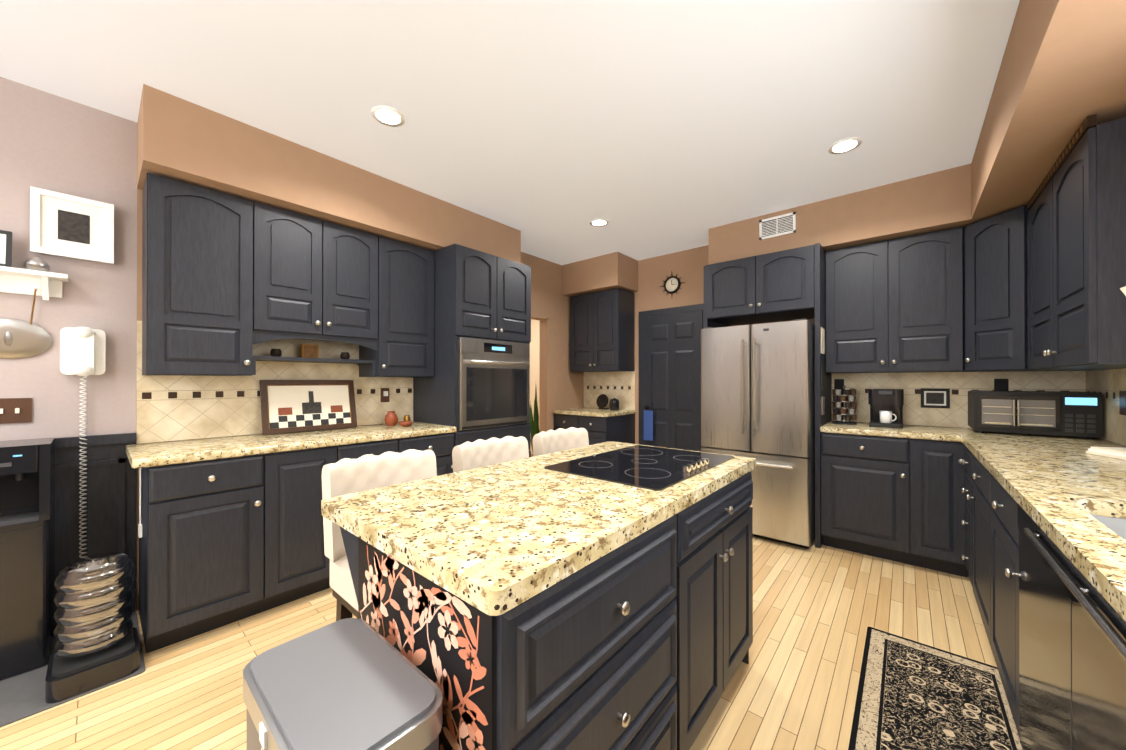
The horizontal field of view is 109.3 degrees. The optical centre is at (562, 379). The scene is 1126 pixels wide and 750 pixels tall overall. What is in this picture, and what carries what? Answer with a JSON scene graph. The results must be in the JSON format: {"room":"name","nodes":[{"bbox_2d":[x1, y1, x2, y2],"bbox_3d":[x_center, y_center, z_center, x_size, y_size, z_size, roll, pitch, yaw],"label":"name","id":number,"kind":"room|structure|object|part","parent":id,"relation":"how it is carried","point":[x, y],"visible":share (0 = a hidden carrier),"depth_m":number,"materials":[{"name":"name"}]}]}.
{"room":"kitchen","nodes":[
{"label":"kitchen","id":0,"kind":"room"},
{"bbox_2d":[0,77,583,610],"bbox_3d":[-2.006,-0.074,2.767,0.120,2.730,7.120,0,0,41],"label":"wall","id":1,"kind":"structure","parent":0,"point":[48,141],"depth_m":2.09,"materials":[{"name":"pink paint"}]},
{"bbox_2d":[0,398,31,423],"bbox_3d":[-2.665,0.148,1.895,0.015,0.120,0.176,0,0,41],"label":"switch plate","id":2,"kind":"object","parent":1,"relation":"attached to","point":[15,410],"visible":1,"depth_m":1.93,"materials":[{"name":"brown"}]},
{"bbox_2d":[0,266,68,299],"bbox_3d":[-2.642,-0.460,1.844,0.119,0.125,0.450,0,0,41],"label":"wall shelf","id":3,"kind":"object","parent":1,"relation":"attached to","point":[46,285],"visible":1,"depth_m":1.94,"materials":[{"name":"white paint"}]},
{"bbox_2d":[0,230,11,266],"bbox_3d":[-2.658,-0.613,1.826,0.043,0.179,0.165,0,0,41],"label":"picture frame","id":4,"kind":"object","parent":3,"relation":"on","point":[5,248],"visible":0.93,"depth_m":1.88,"materials":[{"name":"black"}]},
{"bbox_2d":[0,289,51,358],"bbox_3d":[-2.640,-0.275,1.901,0.027,0.345,0.256,0,0,41],"label":"plaque","id":5,"kind":"object","parent":3,"relation":"hanging from","point":[20,339],"visible":1,"depth_m":1.93,"materials":[{"name":"grey"}]},
{"bbox_2d":[23,257,49,271],"bbox_3d":[-2.550,-0.559,1.937,0.080,0.072,0.080,0,0,41],"label":"teapot","id":6,"kind":"object","parent":3,"relation":"on","point":[37,263],"visible":0.88,"depth_m":1.92,"materials":[{"name":"grey metal"}]},
{"bbox_2d":[30,186,113,263],"bbox_3d":[-2.503,-0.781,2.046,0.022,0.315,0.270,0,0,41],"label":"picture frame","id":7,"kind":"object","parent":1,"relation":"attached to","point":[67,225],"visible":0.92,"depth_m":2.04,"materials":[{"name":"white paint"}]},
{"bbox_2d":[60,327,105,558],"bbox_3d":[-2.468,0.354,2.055,0.104,1.254,0.150,0,0,41],"label":"wall phone","id":8,"kind":"object","parent":1,"relation":"attached to","point":[82,351],"visible":0.88,"depth_m":2.05,"materials":[{"name":"white plastic"}]},
{"bbox_2d":[54,433,135,630],"bbox_3d":[-3.283,0.788,1.163,0.030,0.995,2.790,0,0,41],"label":"wainscoting","id":9,"kind":"structure","parent":1,"relation":"attached to","point":[110,500],"depth_m":2.11,"materials":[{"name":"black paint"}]},
{"bbox_2d":[142,173,269,375],"bbox_3d":[-2.070,-0.541,2.320,0.333,1.030,0.497,0,0,41],"label":"upper cabinet","id":10,"kind":"object","parent":1,"relation":"attached to","point":[228,281],"depth_m":2.19,"materials":[{"name":"blue paint"}]},
{"bbox_2d":[136,321,412,443],"bbox_3d":[-1.841,0.014,2.853,0.011,0.686,1.646,0,0,41],"label":"backsplash","id":11,"kind":"structure","parent":1,"relation":"attached to","point":[172,408],"depth_m":2.57,"materials":[{"name":"tile"}]},
{"bbox_2d":[381,388,388,401],"bbox_3d":[-1.453,0.125,3.274,0.027,0.115,0.070,0,0,41],"label":"electrical outlet","id":12,"kind":"object","parent":11,"relation":"attached to","point":[384,394],"visible":1,"depth_m":3.27,"materials":[{"name":"brown"}]},
{"bbox_2d":[270,206,381,343],"bbox_3d":[-1.709,-0.674,2.741,0.333,0.760,0.735,0,0,41],"label":"upper cabinet","id":13,"kind":"object","parent":1,"relation":"attached to","point":[326,277],"depth_m":2.64,"materials":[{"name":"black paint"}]},
{"bbox_2d":[270,344,349,358],"bbox_3d":[-1.730,-0.195,2.755,0.086,0.100,0.484,0,0,41],"label":"decor","id":14,"kind":"object","parent":13,"relation":"in","point":[310,351],"visible":0.92,"depth_m":2.77,"materials":[{"name":"brown wood"}]},
{"bbox_2d":[346,237,433,376],"bbox_3d":[-1.341,-0.538,3.169,0.333,1.030,0.518,0,0,41],"label":"upper cabinet","id":15,"kind":"object","parent":1,"relation":"attached to","point":[406,347],"depth_m":3.07,"materials":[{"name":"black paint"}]},
{"bbox_2d":[531,314,548,432],"bbox_3d":[-0.454,0.271,4.570,0.124,2.050,0.720,0,0,41],"label":"trim","id":16,"kind":"structure","parent":1,"relation":"attached to","point":[544,380],"depth_m":4.81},
{"bbox_2d":[0,536,996,749],"bbox_3d":[-0.379,1.312,1.365,4.410,0.050,7.120,0,0,41],"label":"floor","id":17,"kind":"structure","parent":0,"point":[794,682],"depth_m":1.82,"materials":[{"name":"brown wood"}]},
{"bbox_2d":[0,611,145,727],"bbox_3d":[-2.495,1.284,1.542,0.710,0.006,1.190,0,0,41],"label":"floor mat","id":18,"kind":"object","parent":17,"relation":"on","point":[22,695],"visible":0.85,"depth_m":1.64,"materials":[{"name":"black rubber"}]},
{"bbox_2d":[0,438,54,680],"bbox_3d":[-2.536,0.784,1.779,0.322,0.992,0.325,0,0,41],"label":"water dispenser","id":19,"kind":"object","parent":18,"relation":"on","point":[27,511],"visible":0.94,"depth_m":1.77,"materials":[{"name":"black plastic"}]},
{"bbox_2d":[45,552,139,703],"bbox_3d":[-2.054,1.033,1.757,0.300,0.495,0.260,0,0,41],"label":"pet waterer","id":20,"kind":"object","parent":18,"relation":"on","point":[77,666],"visible":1,"depth_m":1.72,"materials":[{"name":"black"}]},
{"bbox_2d":[138,453,281,653],"bbox_3d":[-1.972,0.844,2.219,0.636,0.890,0.497,0,0,41],"label":"base cabinet","id":21,"kind":"object","parent":17,"relation":"on","point":[232,529],"depth_m":2.00,"materials":[{"name":"blue paint"}]},
{"bbox_2d":[138,468,141,537],"bbox_3d":[-2.127,0.598,2.012,0.040,0.380,0.012,0,0,41],"label":"cord","id":22,"kind":"object","parent":21,"relation":"attached to","point":[140,530],"visible":0.96,"depth_m":2.01,"materials":[{"name":"white plastic"}]},
{"bbox_2d":[126,421,455,468],"bbox_3d":[-1.612,0.379,2.629,0.651,0.041,1.686,0,0,41],"label":"countertop","id":23,"kind":"structure","parent":21,"relation":"on","point":[146,455],"depth_m":2.28,"materials":[{"name":"beige stone"}]},
{"bbox_2d":[259,380,356,434],"bbox_3d":[-1.768,0.178,2.813,0.094,0.356,0.580,0,0,41],"label":"picture","id":24,"kind":"object","parent":23,"relation":"on","point":[289,406],"visible":1,"depth_m":2.78,"materials":[{"name":"brown wood"}]},
{"bbox_2d":[384,411,397,425],"bbox_3d":[-1.347,0.301,3.135,0.100,0.115,0.098,0,0,41],"label":"vase","id":25,"kind":"object","parent":23,"relation":"on","point":[391,418],"visible":1,"depth_m":3.10,"materials":[{"name":"ceramic"}]},
{"bbox_2d":[398,421,412,426],"bbox_3d":[-1.215,0.341,3.088,0.110,0.035,0.108,0,0,41],"label":"bowl","id":26,"kind":"object","parent":23,"relation":"on","point":[405,423],"visible":1,"depth_m":3.05,"materials":[{"name":"ceramic"}]},
{"bbox_2d":[403,415,409,420],"bbox_3d":[-1.279,0.324,3.275,0.054,0.070,0.053,0,0,41],"label":"candle jar","id":27,"kind":"object","parent":23,"relation":"on","point":[406,418],"visible":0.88,"depth_m":3.26,"materials":[{"name":"gold metal"}]},
{"bbox_2d":[243,618,442,749],"bbox_3d":[-0.440,0.927,0.755,0.415,0.715,0.263,0,0,41],"label":"trash can","id":28,"kind":"object","parent":17,"relation":"on","point":[351,684],"visible":1,"depth_m":0.73,"materials":[{"name":"grey metal"}]},
{"bbox_2d":[282,437,409,604],"bbox_3d":[-1.605,0.845,2.647,0.636,0.890,0.879,0,0,41],"label":"base cabinet","id":29,"kind":"object","parent":17,"relation":"on","point":[305,565],"depth_m":2.31,"materials":[{"name":"blue paint"}]},
{"bbox_2d":[322,449,436,620],"bbox_3d":[-0.569,0.785,1.425,0.493,1.003,0.400,0,0,41],"label":"stool","id":30,"kind":"object","parent":17,"relation":"on","point":[344,476],"visible":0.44,"depth_m":1.42,"materials":[{"name":"white fabric"}]},
{"bbox_2d":[410,433,453,475],"bbox_3d":[-1.233,0.847,3.079,0.636,0.890,0.508,0,0,41],"label":"base cabinet","id":31,"kind":"object","parent":17,"relation":"on","point":[442,446],"depth_m":2.97,"materials":[{"name":"blue paint"}]},
{"bbox_2d":[413,244,530,456],"bbox_3d":[-0.771,0.120,3.561,0.713,2.345,0.814,0,0,41],"label":"tall cabinet","id":32,"kind":"object","parent":17,"relation":"on","point":[476,386],"visible":0.65,"depth_m":3.26,"materials":[{"name":"blue paint"}]},
{"bbox_2d":[452,436,528,472],"bbox_3d":[-0.224,0.786,1.827,0.493,1.003,0.400,0,0,41],"label":"stool","id":33,"kind":"object","parent":17,"relation":"on","point":[468,455],"visible":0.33,"depth_m":1.92,"materials":[{"name":"white fabric"}]},
{"bbox_2d":[340,465,755,749],"bbox_3d":[0.103,0.842,1.473,0.789,0.890,1.482,0,0,41],"label":"kitchen island","id":34,"kind":"object","parent":17,"relation":"on","point":[598,596],"depth_m":0.94,"materials":[{"name":"blue paint"}]},
{"bbox_2d":[321,441,755,620],"bbox_3d":[0.080,0.375,1.497,0.800,0.041,1.525,0,0,41],"label":"island countertop","id":35,"kind":"structure","parent":34,"relation":"on","point":[486,536],"depth_m":1.02,"materials":[{"name":"beige stone"}]},
{"bbox_2d":[541,442,736,492],"bbox_3d":[0.353,0.340,1.714,0.510,0.030,0.740,0,0,41],"label":"cooktop","id":36,"kind":"object","parent":35,"relation":"in","point":[643,466],"depth_m":1.65,"materials":[{"name":"black glass"}]},
{"bbox_2d":[532,427,588,455],"bbox_3d":[0.108,0.788,2.214,0.493,1.003,0.400,0,0,41],"label":"stool","id":37,"kind":"object","parent":17,"relation":"on","point":[552,441],"visible":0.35,"depth_m":2.31,"materials":[{"name":"white fabric"}]},
{"bbox_2d":[552,407,636,444],"bbox_3d":[0.373,0.831,4.826,0.797,0.932,0.645,0,0,41],"label":"base cabinet","id":38,"kind":"object","parent":17,"relation":"on","point":[601,425],"visible":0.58,"depth_m":4.58,"materials":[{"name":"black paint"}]},
{"bbox_2d":[596,394,618,409],"bbox_3d":[0.558,0.270,4.905,0.120,0.189,0.346,0,0,-32],"label":"decor","id":39,"kind":"object","parent":38,"relation":"on","point":[602,401],"visible":1,"depth_m":4.93,"materials":[{"name":"black ceramic"}]},
{"bbox_2d":[701,319,814,548],"bbox_3d":[1.745,0.417,3.507,0.825,1.752,0.826,0,0,41],"label":"refrigerator","id":40,"kind":"object","parent":17,"relation":"on","point":[758,392],"visible":0.81,"depth_m":3.16,"materials":[{"name":"grey metal"}]},
{"bbox_2d":[704,243,830,547],"bbox_3d":[1.820,0.121,3.586,0.932,2.345,0.645,0,0,41],"label":"tall cabinet","id":41,"kind":"object","parent":17,"relation":"on","point":[786,285],"depth_m":3.28,"materials":[{"name":"blue paint"}]},
{"bbox_3d":[2.055,-0.068,3.154,0.012,0.680,0.160,0,0,41],"label":"wall-mounted side notes panel","id":42,"kind":"part","parent":41,"relation":"part of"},
{"bbox_2d":[820,429,923,567],"bbox_3d":[2.394,0.846,3.109,0.577,0.890,0.616,0,0,41],"label":"base cabinet","id":43,"kind":"object","parent":17,"relation":"on","point":[872,484],"depth_m":2.86,"materials":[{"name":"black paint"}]},
{"bbox_2d":[820,421,959,440],"bbox_3d":[2.464,0.380,3.043,0.770,0.041,0.626,0,0,41],"label":"countertop","id":44,"kind":"structure","parent":43,"relation":"on","point":[949,434],"depth_m":2.90,"materials":[{"name":"beige stone"}]},
{"bbox_2d":[832,386,856,424],"bbox_3d":[2.318,0.203,3.296,0.172,0.312,0.170,0,0,41],"label":"spice rack","id":45,"kind":"object","parent":44,"relation":"on","point":[840,401],"visible":1,"depth_m":3.26,"materials":[{"name":"black"}]},
{"bbox_2d":[868,389,903,427],"bbox_3d":[2.526,0.214,3.123,0.210,0.290,0.312,0,0,41],"label":"coffee maker","id":46,"kind":"object","parent":44,"relation":"on","point":[886,408],"visible":1,"depth_m":3.04,"materials":[{"name":"black plastic"}]},
{"bbox_2d":[848,627,1021,749],"bbox_3d":[1.385,1.282,1.451,0.515,0.008,1.210,0,0,41],"label":"rug","id":47,"kind":"object","parent":17,"relation":"on","point":[913,695],"visible":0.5,"depth_m":1.58,"materials":[{"name":"black fabric"}]},
{"bbox_2d":[924,437,951,573],"bbox_3d":[2.650,0.846,2.888,0.347,0.890,0.616,0,0,41],"label":"base cabinet","id":48,"kind":"object","parent":17,"relation":"on","point":[937,451],"depth_m":2.64,"materials":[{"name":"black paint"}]},
{"bbox_2d":[952,441,967,577],"bbox_3d":[2.639,0.844,2.194,0.664,0.890,0.492,0,0,41],"label":"base cabinet","id":49,"kind":"object","parent":17,"relation":"on","point":[959,450],"depth_m":2.57,"materials":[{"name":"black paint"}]},
{"bbox_2d":[968,449,983,610],"bbox_3d":[2.307,0.842,1.780,0.627,0.890,0.693,0,0,41],"label":"base cabinet","id":50,"kind":"object","parent":17,"relation":"on","point":[974,462],"depth_m":2.19,"materials":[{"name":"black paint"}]},
{"bbox_2d":[980,465,1003,686],"bbox_3d":[1.946,0.841,1.359,0.627,0.890,0.664,0,0,41],"label":"base cabinet","id":51,"kind":"object","parent":17,"relation":"on","point":[991,491],"depth_m":1.72,"materials":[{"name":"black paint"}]},
{"bbox_2d":[1004,489,1125,749],"bbox_3d":[1.379,0.839,0.704,0.632,0.890,1.197,0,0,41],"label":"dishwasher","id":52,"kind":"object","parent":17,"relation":"on","point":[1027,532],"depth_m":0.97,"materials":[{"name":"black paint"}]},
{"bbox_2d":[952,427,1125,616],"bbox_3d":[1.155,0.372,0.444,0.632,0.041,6.276,0,0,41],"label":"countertop","id":53,"kind":"structure","parent":52,"relation":"on","point":[1054,477],"depth_m":1.33,"materials":[{"name":"beige stone"}]},
{"bbox_2d":[968,391,1102,438],"bbox_3d":[3.075,0.217,2.642,0.530,0.280,0.396,0,0,41],"label":"microwave","id":54,"kind":"object","parent":53,"relation":"on","point":[1076,414],"visible":1,"depth_m":2.51,"materials":[{"name":"black"}]},
{"bbox_2d":[1086,446,1125,459],"bbox_3d":[2.589,0.338,1.824,0.160,0.034,0.200,0,0,16],"label":"napkin stack","id":55,"kind":"object","parent":53,"relation":"on","point":[1116,452],"visible":1,"depth_m":1.85,"materials":[{"name":"beige paper"}]},
{"bbox_2d":[1088,509,1125,536],"bbox_3d":[1.433,0.480,0.792,0.434,0.197,0.754,0,0,41],"label":"sink","id":56,"kind":"object","parent":53,"relation":"in","point":[1117,520],"depth_m":1.15,"materials":[{"name":"white ceramic"}]},
{"bbox_2d":[0,0,1019,264],"bbox_3d":[-0.379,-1.468,1.374,4.410,0.050,7.120,0,0,41],"label":"ceiling","id":57,"kind":"structure","parent":0,"point":[550,130],"depth_m":1.97,"materials":[{"name":"white paint"}]},
{"bbox_2d":[137,84,520,262],"bbox_3d":[-1.396,-1.254,3.044,0.450,0.370,2.510,0,0,41],"label":"soffit","id":58,"kind":"structure","parent":57,"relation":"attached to","point":[182,140],"depth_m":2.42,"materials":[{"name":"paint"}]},
{"bbox_2d":[371,106,404,126],"bbox_3d":[-0.955,-1.439,2.185,0.168,0.004,0.168,0,0,32],"label":"recessed light","id":59,"kind":"object","parent":57,"relation":"in","point":[389,116],"depth_m":2.18,"materials":[{"name":"white glass"}]},
{"bbox_2d":[590,219,608,226],"bbox_3d":[0.331,-1.435,3.651,0.168,0.004,0.168,0,0,-4],"label":"recessed light","id":60,"kind":"object","parent":57,"relation":"in","point":[599,222],"depth_m":3.64,"materials":[{"name":"white glass"}]},
{"bbox_2d":[562,252,637,296],"bbox_3d":[0.445,-1.248,4.903,0.820,0.370,0.450,0,0,41],"label":"ceiling soffit","id":61,"kind":"structure","parent":57,"relation":"attached to","point":[614,270],"depth_m":4.69,"materials":[{"name":"orange paint"}]},
{"bbox_2d":[708,164,970,264],"bbox_3d":[2.196,-1.252,3.400,1.755,0.370,0.450,0,0,41],"label":"ceiling soffit","id":62,"kind":"structure","parent":57,"relation":"attached to","point":[933,202],"depth_m":3.02,"materials":[{"name":"paint"}]},
{"bbox_2d":[759,212,795,239],"bbox_3d":[1.828,-1.312,3.413,0.280,0.170,0.007,0,0,41],"label":"air vent grille","id":63,"kind":"object","parent":62,"relation":"attached to","point":[784,224],"visible":1,"depth_m":3.41,"materials":[{"name":"white metal"}]},
{"bbox_2d":[828,137,861,153],"bbox_3d":[1.733,-1.438,2.459,0.168,0.004,0.168,0,0,-4],"label":"recessed light","id":64,"kind":"object","parent":57,"relation":"in","point":[842,146],"depth_m":2.45,"materials":[{"name":"white glass"}]},
{"bbox_2d":[969,0,1125,224],"bbox_3d":[0.984,-1.262,0.202,0.575,0.370,6.880,0,0,41],"label":"soffit","id":65,"kind":"structure","parent":57,"relation":"attached to","point":[1061,76],"depth_m":1.55,"materials":[{"name":"paint"}]},
{"bbox_2d":[530,319,539,453],"bbox_3d":[-1.329,-0.091,5.627,2.580,2.780,3.300,0,0,41],"label":"wall","id":66,"kind":"structure","parent":0,"point":[534,353],"depth_m":6.96,"materials":[{"name":"beige"}]},
{"bbox_2d":[586,245,958,443],"bbox_3d":[1.947,-0.071,3.985,4.290,2.730,0.120,0,0,41],"label":"wall","id":67,"kind":"structure","parent":0,"point":[686,266],"depth_m":4.57,"materials":[{"name":"brown paint"}]},
{"bbox_2d":[570,288,633,371],"bbox_3d":[0.466,-0.576,4.906,0.715,0.945,0.381,0,0,41],"label":"upper cabinet","id":68,"kind":"object","parent":67,"relation":"attached to","point":[601,331],"visible":1,"depth_m":4.74,"materials":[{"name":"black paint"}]},
{"bbox_2d":[584,370,634,409],"bbox_3d":[0.572,0.120,5.075,0.777,0.486,0.011,0,0,41],"label":"backsplash","id":69,"kind":"structure","parent":67,"relation":"attached to","point":[620,386],"depth_m":5.03,"materials":[{"name":"tile"}]},
{"bbox_2d":[639,303,703,451],"bbox_3d":[1.202,0.241,4.468,0.850,2.110,0.116,0,0,41],"label":"interior door","id":70,"kind":"structure","parent":67,"relation":"in","point":[670,368],"depth_m":4.48,"materials":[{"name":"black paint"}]},
{"bbox_2d":[644,410,652,440],"bbox_3d":[0.981,0.524,4.600,0.120,0.345,0.004,0,0,41],"label":"towel","id":71,"kind":"object","parent":70,"relation":"hanging from","point":[648,424],"visible":1,"depth_m":4.60,"materials":[{"name":"blue fabric"}]},
{"bbox_2d":[660,273,685,295],"bbox_3d":[1.229,-1.074,4.510,0.320,0.320,0.020,0,0,41],"label":"wall clock","id":72,"kind":"object","parent":67,"relation":"attached to","point":[672,284],"visible":0.98,"depth_m":4.50,"materials":[{"name":"black metal"}]},
{"bbox_2d":[826,227,962,372],"bbox_3d":[2.545,-0.556,3.120,0.796,0.995,0.381,0,0,41],"label":"upper cabinet","id":73,"kind":"object","parent":67,"relation":"attached to","point":[894,305],"visible":1,"depth_m":2.96,"materials":[{"name":"blue paint"}]},
{"bbox_2d":[832,371,1085,427],"bbox_3d":[2.901,0.125,3.076,1.391,0.466,0.011,0,0,41],"label":"backsplash","id":74,"kind":"structure","parent":67,"relation":"attached to","point":[959,385],"depth_m":3.05,"materials":[{"name":"tile"}]},
{"bbox_2d":[834,379,843,388],"bbox_3d":[2.409,0.048,3.488,0.070,0.110,0.005,0,0,41],"label":"electrical outlet plate","id":75,"kind":"object","parent":74,"relation":"attached to","point":[838,383],"depth_m":3.49,"materials":[{"name":"black"}]},
{"bbox_2d":[921,388,949,407],"bbox_3d":[2.871,0.142,3.085,0.165,0.150,0.012,0,0,41],"label":"framed picture","id":76,"kind":"object","parent":74,"relation":"attached to","point":[935,398],"visible":1,"depth_m":3.08,"materials":[{"name":"black"}]},
{"bbox_2d":[994,379,1008,390],"bbox_3d":[3.138,0.046,2.862,0.070,0.110,0.005,0,0,41],"label":"electrical outlet plate","id":77,"kind":"object","parent":74,"relation":"attached to","point":[1001,384],"depth_m":2.86,"materials":[{"name":"black plastic"}]},
{"bbox_2d":[962,205,1107,371],"bbox_3d":[3.005,-0.557,2.588,0.590,0.995,0.590,0,0,41],"label":"upper cabinet","id":78,"kind":"object","parent":67,"relation":"attached to","point":[996,293],"visible":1,"depth_m":2.55,"materials":[{"name":"blue paint"}]},
{"bbox_3d":[-1.292,1.324,5.590,2.480,0.050,3.100,0,0,41],"label":"floor","id":79,"kind":"structure","parent":0,"visible":0},
{"bbox_2d":[530,388,538,456],"bbox_3d":[-0.341,0.656,5.553,0.303,1.286,0.379,0,0,41],"label":"plant","id":80,"kind":"object","parent":79,"relation":"on","point":[534,427],"visible":0.15,"depth_m":5.45,"materials":[{"name":"green plant"}]},
{"bbox_3d":[1.209,-0.083,-0.074,0.120,2.730,7.000,0,0,41],"label":"wall","id":81,"kind":"structure","parent":0,"visible":0},
{"bbox_2d":[1027,114,1125,369],"bbox_3d":[2.558,-0.558,1.893,0.362,0.993,1.041,0,0,41],"label":"upper cabinet","id":82,"kind":"object","parent":81,"relation":"attached to","point":[1076,206],"visible":1,"depth_m":1.68,"materials":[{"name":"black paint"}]},
{"bbox_2d":[1120,286,1125,295],"bbox_3d":[2.252,-0.313,1.464,0.256,0.246,0.003,0,0,41],"label":"calendar","id":83,"kind":"object","parent":82,"relation":"attached to","point":[1123,289],"visible":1,"depth_m":1.54,"materials":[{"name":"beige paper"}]},
{"bbox_2d":[1086,368,1125,445],"bbox_3d":[1.387,0.116,0.237,0.011,0.466,6.266,0,0,41],"label":"backsplash","id":84,"kind":"structure","parent":81,"relation":"attached to","point":[1109,384],"depth_m":2.29,"materials":[{"name":"tile"}]},
{"bbox_2d":[1119,391,1125,414],"bbox_3d":[3.027,0.124,2.160,0.005,0.130,0.080,0,0,41],"label":"electrical outlet plate","id":85,"kind":"object","parent":84,"relation":"attached to","point":[1122,394],"depth_m":2.16,"materials":[{"name":"black"}]}
]}

